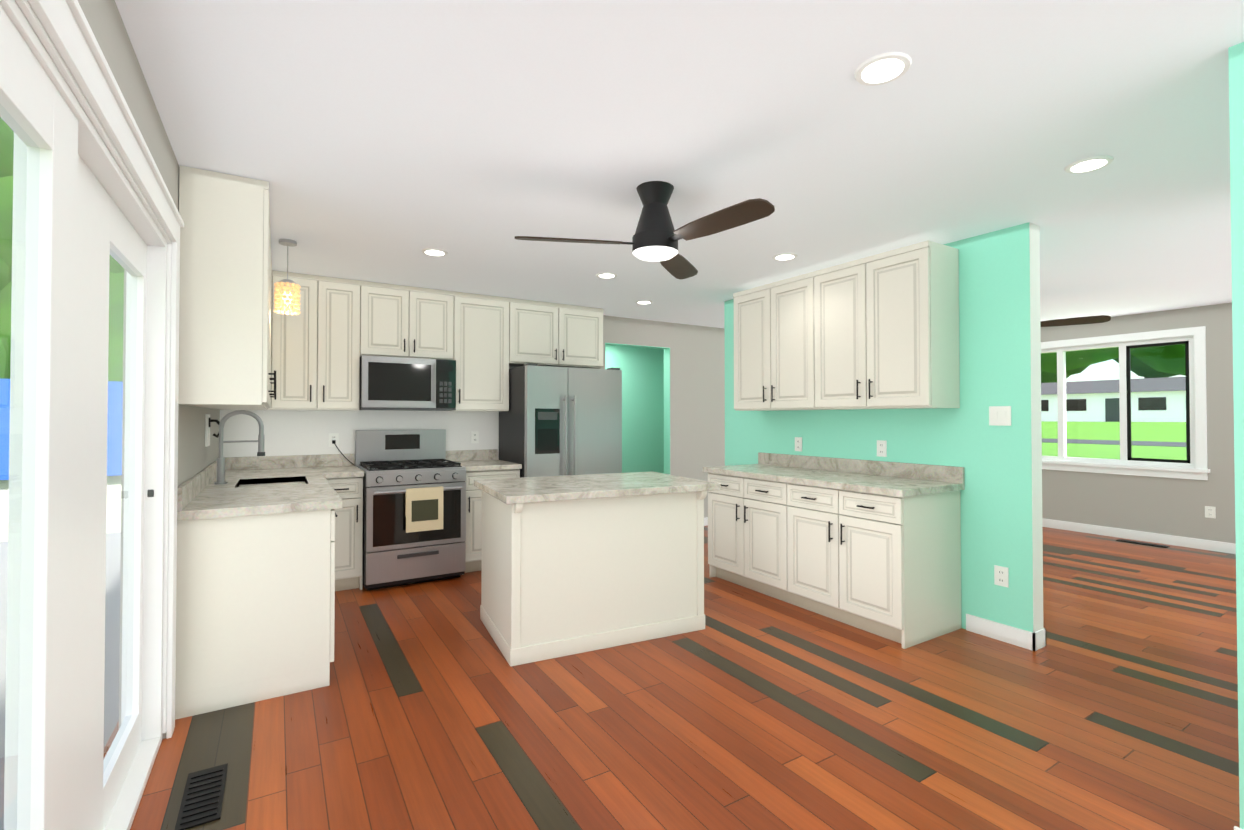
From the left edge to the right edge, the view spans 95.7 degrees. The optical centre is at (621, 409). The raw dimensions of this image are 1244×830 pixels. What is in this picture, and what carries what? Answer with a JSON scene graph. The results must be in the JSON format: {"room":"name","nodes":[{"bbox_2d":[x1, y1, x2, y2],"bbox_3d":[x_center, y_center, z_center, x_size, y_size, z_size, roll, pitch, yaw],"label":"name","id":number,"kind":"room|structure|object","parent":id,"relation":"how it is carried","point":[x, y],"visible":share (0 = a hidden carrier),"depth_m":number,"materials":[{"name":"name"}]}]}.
{"room":"kitchen","nodes":[
{"label":"kitchen","id":0,"kind":"room"},
{"bbox_2d":[78,0,219,738],"bbox_3d":[-1.374,0.118,1.372,0.150,2.440,7.170,0,-1,-31],"label":"wall","id":1,"kind":"structure","parent":0,"point":[110,33],"depth_m":2.08,"materials":[{"name":"grey paint"}]},
{"bbox_2d":[0,0,183,829],"bbox_3d":[-1.432,0.258,1.510,0.167,2.165,2.064,0,-1,-31],"label":"sliding patio door","id":2,"kind":"structure","parent":1,"relation":"in","point":[91,193],"depth_m":1.48,"materials":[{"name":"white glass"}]},
{"bbox_2d":[177,458,222,509],"bbox_3d":[-2.528,0.406,3.423,0.021,0.100,2.210,0,-1,-31],"label":"backsplash","id":3,"kind":"structure","parent":1,"relation":"attached to","point":[186,491],"depth_m":3.01,"materials":[{"name":"grey stone"}]},
{"bbox_2d":[205,414,219,446],"bbox_3d":[-2.587,0.128,3.578,0.083,0.200,0.160,0,-1,-31],"label":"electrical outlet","id":4,"kind":"object","parent":1,"relation":"attached to","point":[208,420],"visible":0.71,"depth_m":3.54,"materials":[{"name":"white plastic"}]},
{"bbox_2d":[178,165,273,408],"bbox_3d":[-1.934,-0.551,2.767,0.335,1.056,0.460,0,-1,-31],"label":"upper cabinet","id":5,"kind":"object","parent":1,"relation":"attached to","point":[243,345],"depth_m":2.57,"materials":[{"name":"white wood"}]},
{"bbox_2d":[218,409,273,409],"bbox_3d":[-2.644,-0.535,3.927,0.335,1.056,0.579,0,-1,-31],"label":"upper cabinet","id":6,"kind":"object","parent":1,"relation":"attached to","point":[218,409],"depth_m":4.19,"materials":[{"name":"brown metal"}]},
{"bbox_2d":[270,365,273,408],"bbox_3d":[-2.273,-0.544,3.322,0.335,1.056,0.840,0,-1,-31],"label":"upper cabinet","id":7,"kind":"object","parent":1,"relation":"attached to","point":[271,366],"depth_m":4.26,"materials":[{"name":"white wood"}]},
{"bbox_2d":[220,315,724,517],"bbox_3d":[0.389,0.188,6.583,8.300,2.440,0.120,0,-1,-31],"label":"wall","id":8,"kind":"structure","parent":0,"point":[697,399],"depth_m":6.26,"materials":[{"name":"grey paint"}]},
{"bbox_2d":[223,454,354,469],"bbox_3d":[-2.697,0.422,4.605,0.925,0.100,0.019,0,-1,-31],"label":"backsplash","id":9,"kind":"structure","parent":8,"relation":"attached to","point":[264,462],"depth_m":4.57,"materials":[{"name":"grey stone"}]},
{"bbox_2d":[274,271,361,410],"bbox_3d":[-2.479,-0.527,4.566,0.613,1.056,0.335,0,-1,-31],"label":"upper cabinet","id":10,"kind":"object","parent":8,"relation":"attached to","point":[318,349],"depth_m":4.43,"materials":[{"name":"white wood"}]},
{"bbox_2d":[329,433,338,446],"bbox_3d":[-2.443,0.254,4.773,0.075,0.115,0.008,0,-1,-31],"label":"electrical outlet","id":11,"kind":"object","parent":8,"relation":"attached to","point":[333,436],"visible":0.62,"depth_m":4.77,"materials":[{"name":"white plastic"}]},
{"bbox_2d":[332,440,353,464],"bbox_3d":[-2.368,0.363,4.786,0.167,0.214,0.046,0,-1,-31],"label":"plug","id":12,"kind":"object","parent":11,"relation":"attached to","point":[333,441],"visible":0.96,"depth_m":4.76,"materials":[{"name":"rubber"}]},
{"bbox_2d":[362,281,457,360],"bbox_3d":[-1.895,-0.744,4.926,0.756,0.611,0.335,0,-1,-31],"label":"upper cabinet","id":13,"kind":"object","parent":8,"relation":"attached to","point":[398,320],"depth_m":4.78,"materials":[{"name":"white wood"}]},
{"bbox_2d":[359,355,455,410],"bbox_3d":[-1.860,-0.216,4.861,0.746,0.434,0.467,0,-1,-31],"label":"over-the-range microwave","id":14,"kind":"object","parent":13,"relation":"attached to","point":[402,383],"visible":0.98,"depth_m":4.68,"materials":[{"name":"silver metal"}]},
{"bbox_2d":[471,431,478,442],"bbox_3d":[-1.411,0.263,5.405,0.075,0.115,0.008,0,-1,-31],"label":"electrical outlet","id":15,"kind":"object","parent":8,"relation":"attached to","point":[474,436],"visible":1,"depth_m":5.40,"materials":[{"name":"white plastic"}]},
{"bbox_2d":[449,292,509,410],"bbox_3d":[-1.354,-0.518,5.255,0.514,1.056,0.335,0,-1,-31],"label":"upper cabinet","id":16,"kind":"object","parent":8,"relation":"attached to","point":[483,363],"depth_m":5.12,"materials":[{"name":"white wood"}]},
{"bbox_2d":[510,298,603,368],"bbox_3d":[-0.706,-0.737,5.654,1.006,0.606,0.335,0,-1,-31],"label":"upper cabinet","id":17,"kind":"object","parent":8,"relation":"attached to","point":[541,333],"depth_m":5.50,"materials":[{"name":"white wood"}]},
{"bbox_2d":[605,343,669,473],"bbox_3d":[0.159,0.336,6.441,0.882,2.141,0.124,0,-1,-31],"label":"door frame","id":18,"kind":"structure","parent":8,"relation":"attached to","point":[666,410],"depth_m":6.66,"materials":[{"name":"white wood"}]},
{"bbox_2d":[704,517,707,525],"bbox_3d":[2.283,1.373,7.650,3.900,0.100,0.012,0,-1,-31],"label":"baseboard","id":19,"kind":"structure","parent":8,"relation":"attached to","point":[706,518],"depth_m":6.88,"materials":[{"name":"white wood"}]},
{"bbox_2d":[605,345,663,472],"bbox_3d":[-0.376,0.201,7.546,3.000,2.440,0.120,0,-1,-31],"label":"wall","id":20,"kind":"structure","parent":0,"point":[642,369],"depth_m":7.85,"materials":[{"name":"teal paint"}]},
{"bbox_2d":[103,526,1239,829],"bbox_3d":[1.799,1.407,4.206,8.640,0.060,8.720,0,-1,-31],"label":"floor","id":21,"kind":"structure","parent":0,"point":[1113,704],"depth_m":2.42,"materials":[{"name":"brown wood"}]},
{"bbox_2d":[175,763,227,829],"bbox_3d":[-1.460,1.342,1.965,0.120,0.008,0.340,0,-1,-31],"label":"floor vent","id":22,"kind":"object","parent":21,"relation":"in","point":[202,798],"visible":1,"depth_m":1.94,"materials":[{"name":"grey metal"}]},
{"bbox_2d":[175,510,338,719],"bbox_3d":[-1.877,0.924,2.935,0.626,0.870,0.721,0,-1,-31],"label":"base cabinet","id":23,"kind":"object","parent":21,"relation":"on","point":[269,556],"depth_m":2.62,"materials":[{"name":"white wood"}]},
{"bbox_2d":[177,466,342,521],"bbox_3d":[-2.249,0.478,3.575,0.656,0.040,2.240,0,-1,-31],"label":"countertop","id":24,"kind":"structure","parent":23,"relation":"on","point":[224,498],"depth_m":2.93,"materials":[{"name":"beige stone"}]},
{"bbox_2d":[237,476,308,486],"bbox_3d":[-2.248,0.560,3.627,0.404,0.198,0.564,0,-1,-31],"label":"sink basin","id":25,"kind":"object","parent":24,"relation":"in","point":[285,480],"depth_m":3.83,"materials":[{"name":"black metal"}]},
{"bbox_2d":[239,478,302,485],"bbox_3d":[-2.292,0.934,3.612,0.626,0.870,0.868,0,-1,-31],"label":"sink","id":26,"kind":"object","parent":21,"relation":"on","point":[296,479],"depth_m":3.79,"materials":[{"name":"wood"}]},
{"bbox_2d":[327,474,363,590],"bbox_3d":[-2.290,0.945,4.491,0.340,0.870,0.625,0,-1,-31],"label":"base cabinet","id":27,"kind":"object","parent":21,"relation":"on","point":[350,489],"depth_m":4.28,"materials":[{"name":"white wood"}]},
{"bbox_2d":[319,466,362,477],"bbox_3d":[-2.260,0.490,4.498,0.290,0.040,0.655,0,-1,-31],"label":"countertop","id":28,"kind":"structure","parent":27,"relation":"on","point":[327,471],"depth_m":4.28,"materials":[{"name":"grey stone"}]},
{"bbox_2d":[355,429,465,590],"bbox_3d":[-1.770,0.778,4.701,0.750,1.210,0.808,0,-1,-31],"label":"gas range","id":29,"kind":"object","parent":21,"relation":"on","point":[414,507],"visible":1,"depth_m":4.43,"materials":[{"name":"silver metal"}]},
{"bbox_2d":[405,486,442,532],"bbox_3d":[-1.540,0.773,4.391,0.280,0.332,0.040,0,-1,-31],"label":"towel","id":30,"kind":"object","parent":29,"relation":"hanging from","point":[423,504],"depth_m":4.37,"materials":[{"name":"beige fabric"}]},
{"bbox_2d":[446,449,521,574],"bbox_3d":[-1.268,0.883,5.097,0.509,1.010,0.662,0,-1,-31],"label":"base cabinet","id":31,"kind":"object","parent":21,"relation":"on","point":[482,464],"visible":0.35,"depth_m":4.80,"materials":[{"name":"white wood"}]},
{"bbox_2d":[499,363,621,477],"bbox_3d":[-0.587,0.495,5.424,0.970,1.795,0.792,0,-1,-31],"label":"refrigerator","id":32,"kind":"object","parent":21,"relation":"on","point":[558,421],"visible":0.56,"depth_m":5.12,"materials":[{"name":"silver metal"}]},
{"bbox_2d":[480,491,706,666],"bbox_3d":[-0.196,0.933,3.596,1.307,0.870,0.971,0,-1,-31],"label":"kitchen island","id":33,"kind":"object","parent":21,"relation":"on","point":[573,564],"depth_m":3.24,"materials":[{"name":"wood"}]},
{"bbox_2d":[474,471,720,506],"bbox_3d":[-0.182,0.478,3.608,1.430,0.040,1.016,0,-1,-31],"label":"island countertop","id":34,"kind":"structure","parent":33,"relation":"on","point":[546,491],"depth_m":3.35,"materials":[{"name":"beige stone"}]},
{"bbox_2d":[708,472,782,600],"bbox_3d":[1.195,0.945,4.458,0.625,0.870,0.850,0,-1,-31],"label":"base cabinet","id":35,"kind":"object","parent":21,"relation":"on","point":[745,517],"depth_m":4.27,"materials":[{"name":"white wood"}]},
{"bbox_2d":[783,484,961,648],"bbox_3d":[1.639,0.935,3.733,0.625,0.870,0.850,0,-1,-31],"label":"base cabinet","id":36,"kind":"object","parent":21,"relation":"on","point":[871,546],"depth_m":3.44,"materials":[{"name":"white wood"}]},
{"bbox_2d":[703,464,964,495],"bbox_3d":[1.404,0.485,4.094,0.656,0.040,1.750,0,-1,-31],"label":"countertop","id":37,"kind":"structure","parent":36,"relation":"on","point":[817,477],"depth_m":3.73,"materials":[{"name":"grey stone"}]},
{"bbox_2d":[1116,539,1169,547],"bbox_3d":[5.446,1.395,5.900,0.110,0.008,0.400,0,-1,-31],"label":"floor vent","id":38,"kind":"object","parent":21,"relation":"in","point":[1143,543],"visible":1,"depth_m":5.88,"materials":[{"name":"grey metal"}]},
{"bbox_2d":[115,0,1243,327],"bbox_3d":[1.799,-1.073,4.239,8.640,0.020,8.720,0,-1,-31],"label":"ceiling","id":39,"kind":"structure","parent":0,"point":[381,140],"depth_m":2.22,"materials":[{"name":"white paint"}]},
{"bbox_2d":[274,239,300,314],"bbox_3d":[-2.121,-0.842,3.572,0.147,0.460,0.143,0,-1,-31],"label":"crystal pendant light","id":40,"kind":"object","parent":39,"relation":"hanging from","point":[283,297],"visible":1,"depth_m":3.54,"materials":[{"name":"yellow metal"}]},
{"bbox_2d":[422,248,447,255],"bbox_3d":[-1.265,-1.064,3.805,0.168,0.009,0.168,1,-1,-40],"label":"recessed light","id":41,"kind":"object","parent":39,"relation":"in","point":[428,251],"depth_m":3.79,"materials":[{"name":"white plastic"}]},
{"bbox_2d":[596,272,616,277],"bbox_3d":[-0.120,-1.056,4.424,0.168,0.009,0.168,1,-1,-40],"label":"recessed light","id":42,"kind":"object","parent":39,"relation":"in","point":[604,274],"depth_m":4.40,"materials":[{"name":"white plastic"}]},
{"bbox_2d":[636,300,652,303],"bbox_3d":[0.214,-1.042,5.449,0.168,0.009,0.168,1,-1,-40],"label":"recessed light","id":43,"kind":"object","parent":39,"relation":"in","point":[639,301],"depth_m":5.44,"materials":[{"name":"white plastic"}]},
{"bbox_2d":[515,181,774,278],"bbox_3d":[0.189,-0.917,2.635,1.187,0.335,1.114,0,-1,-31],"label":"ceiling fan","id":44,"kind":"object","parent":39,"relation":"hanging from","point":[657,236],"visible":1,"depth_m":2.66,"materials":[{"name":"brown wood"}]},
{"bbox_2d":[772,253,797,260],"bbox_3d":[1.131,-1.063,3.912,0.168,0.009,0.168,1,-1,-40],"label":"recessed light","id":45,"kind":"object","parent":39,"relation":"in","point":[783,256],"depth_m":3.89,"materials":[{"name":"white plastic"}]},
{"bbox_2d":[854,52,911,85],"bbox_3d":[0.836,-1.091,1.809,0.168,0.009,0.168,1,-1,-40],"label":"recessed light","id":46,"kind":"object","parent":39,"relation":"in","point":[883,68],"depth_m":1.79,"materials":[{"name":"white plastic"}]},
{"bbox_2d":[1040,315,1110,326],"bbox_3d":[3.575,-0.884,5.121,1.131,0.335,1.180,0,-1,-31],"label":"ceiling fan","id":47,"kind":"object","parent":39,"relation":"hanging from","point":[1081,320],"visible":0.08,"depth_m":4.93,"materials":[{"name":"brown wood"}]},
{"bbox_2d":[1064,155,1113,173],"bbox_3d":[2.062,-1.082,2.489,0.168,0.009,0.168,1,-1,-40],"label":"recessed light","id":48,"kind":"object","parent":39,"relation":"in","point":[1093,163],"depth_m":2.47,"materials":[{"name":"white plastic"}]},
{"bbox_2d":[724,222,1032,631],"bbox_3d":[1.712,0.158,4.345,0.120,2.440,2.580,0,-1,-31],"label":"wall","id":49,"kind":"structure","parent":0,"point":[994,461],"depth_m":3.45,"materials":[{"name":"teal paint"}]},
{"bbox_2d":[733,273,812,410],"bbox_3d":[1.318,-0.501,4.553,0.335,1.004,0.850,0,-1,-31],"label":"upper cabinet","id":50,"kind":"object","parent":49,"relation":"attached to","point":[771,321],"depth_m":4.44,"materials":[{"name":"white wood"}]},
{"bbox_2d":[795,437,801,450],"bbox_3d":[1.454,0.282,4.643,0.008,0.115,0.075,0,-1,-31],"label":"outlet","id":51,"kind":"object","parent":49,"relation":"attached to","point":[798,443],"visible":1,"depth_m":4.64,"materials":[{"name":"white plastic"}]},
{"bbox_2d":[759,452,964,483],"bbox_3d":[1.675,0.417,4.260,0.022,0.100,1.750,0,-1,-31],"label":"backsplash","id":52,"kind":"structure","parent":49,"relation":"attached to","point":[873,468],"depth_m":4.04,"materials":[{"name":"grey stone"}]},
{"bbox_2d":[877,440,886,456],"bbox_3d":[1.845,0.274,4.003,0.008,0.115,0.075,0,-1,-31],"label":"outlet","id":53,"kind":"object","parent":49,"relation":"attached to","point":[881,448],"visible":1,"depth_m":4.00,"materials":[{"name":"white plastic"}]},
{"bbox_2d":[809,240,959,409],"bbox_3d":[1.762,-0.511,3.828,0.335,1.004,0.850,0,-1,-31],"label":"upper cabinet","id":54,"kind":"object","parent":49,"relation":"attached to","point":[879,331],"depth_m":3.61,"materials":[{"name":"white wood"}]},
{"bbox_2d":[989,406,1010,425],"bbox_3d":[2.246,0.035,3.349,0.010,0.115,0.118,0,-1,-31],"label":"light switch","id":55,"kind":"object","parent":49,"relation":"attached to","point":[999,415],"visible":1,"depth_m":3.35,"materials":[{"name":"white plastic"}]},
{"bbox_2d":[994,565,1008,587],"bbox_3d":[2.247,0.985,3.337,0.008,0.115,0.075,0,-1,-31],"label":"outlet","id":56,"kind":"object","parent":49,"relation":"attached to","point":[1001,575],"visible":1,"depth_m":3.33,"materials":[{"name":"white plastic"}]},
{"bbox_2d":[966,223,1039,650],"bbox_3d":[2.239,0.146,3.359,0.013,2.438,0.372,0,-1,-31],"label":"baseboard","id":57,"kind":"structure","parent":49,"relation":"attached to","point":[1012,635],"depth_m":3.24,"materials":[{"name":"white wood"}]},
{"bbox_2d":[1036,225,1051,648],"bbox_3d":[1.759,0.160,4.367,0.041,2.438,2.592,0,-1,-31],"label":"wall","id":58,"kind":"structure","parent":49,"relation":"attached to","point":[1043,522],"depth_m":3.26,"materials":[{"name":"white paint"}]},
{"bbox_2d":[1040,303,1235,543],"bbox_3d":[5.828,0.178,5.781,0.140,2.440,7.170,0,-1,-31],"label":"wall","id":59,"kind":"structure","parent":0,"point":[1168,506],"depth_m":5.84,"materials":[{"name":"grey paint"}]},
{"bbox_2d":[1041,326,1209,479],"bbox_3d":[5.368,-0.058,6.452,0.148,1.540,1.940,0,-1,-31],"label":"living room window","id":60,"kind":"structure","parent":59,"relation":"in","point":[1194,464],"depth_m":6.10,"materials":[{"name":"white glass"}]},
{"bbox_2d":[1052,520,1235,553],"bbox_3d":[5.764,1.347,5.725,0.012,0.100,6.930,0,-1,-31],"label":"baseboard","id":61,"kind":"structure","parent":59,"relation":"attached to","point":[1225,547],"depth_m":5.99,"materials":[{"name":"white wood"}]},
{"bbox_2d":[1205,506,1215,518],"bbox_3d":[5.846,1.015,5.598,0.008,0.115,0.075,0,-1,-31],"label":"outlet","id":62,"kind":"object","parent":59,"relation":"attached to","point":[1210,511],"visible":1,"depth_m":5.59,"materials":[{"name":"white plastic"}]},
{"bbox_2d":[1228,42,1243,828],"bbox_3d":[2.596,0.127,2.049,1.670,2.440,0.180,0,-1,-31],"label":"wall","id":63,"kind":"structure","parent":0,"point":[1236,86],"depth_m":1.68,"materials":[{"name":"teal paint"}]},
{"label":"outside","id":64,"kind":"structure","parent":0,"visible":0},
{"bbox_2d":[0,532,120,829],"bbox_3d":[-4.841,1.582,2.026,5.040,0.330,9.500,0,-1,-31],"label":"patio slab","id":65,"kind":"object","parent":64,"point":[4,544],"depth_m":3.51,"materials":[{"name":"concrete"}]},
{"bbox_2d":[1041,421,1185,441],"bbox_3d":[68.044,1.764,53.392,68.000,1.350,100.000,0,-1,-31],"label":"lawn","id":66,"kind":"structure","parent":64,"point":[1106,429],"depth_m":44.62,"materials":[{"name":"green plant"}]},
{"bbox_2d":[1041,354,1177,382],"bbox_3d":[55.664,-5.995,58.686,12.951,14.350,31.746,0,-1,-31],"label":"trees","id":67,"kind":"object","parent":66,"relation":"on","point":[1139,370],"depth_m":56.01,"materials":[{"name":"green plant"}]},
{"bbox_2d":[1041,377,1185,421],"bbox_3d":[47.898,-0.909,52.819,10.200,4.020,17.200,0,-1,-31],"label":"house","id":68,"kind":"structure","parent":66,"relation":"on","point":[1144,385],"depth_m":50.69,"materials":[{"name":"white"}]},
{"bbox_2d":[1042,438,1185,446],"bbox_3d":[35.636,2.137,33.544,8.000,0.070,100.000,0,-1,-31],"label":"street","id":69,"kind":"structure","parent":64,"point":[1139,443],"depth_m":37.34,"materials":[{"name":"grey asphalt"}]},
{"bbox_2d":[1042,442,1186,459],"bbox_3d":[28.813,2.215,29.365,160.000,0.300,100.000,0,-1,-31],"label":"lawn","id":70,"kind":"structure","parent":64,"point":[1154,452],"depth_m":27.75,"materials":[{"name":"green plant"}]},
{"bbox_2d":[0,379,122,541],"bbox_3d":[-5.340,0.632,2.050,7.300,2.170,11.140,0,-1,-31],"label":"tarp","id":71,"kind":"object","parent":70,"relation":"on","point":[4,499],"depth_m":7.47,"materials":[{"name":"blue plastic"}]},
{"bbox_2d":[0,118,123,381],"bbox_3d":[-7.996,-2.334,7.019,16.935,9.225,18.241,0,-1,-31],"label":"trees","id":72,"kind":"object","parent":70,"relation":"on","point":[4,258],"depth_m":8.03,"materials":[{"name":"green plant"}]},
{"bbox_2d":[1041,344,1185,375],"bbox_3d":[14.674,-3.638,16.244,17.332,11.092,10.890,0,-1,-31],"label":"trees","id":73,"kind":"object","parent":70,"relation":"on","point":[1148,357],"depth_m":16.52,"materials":[{"name":"green plant"}]}
]}

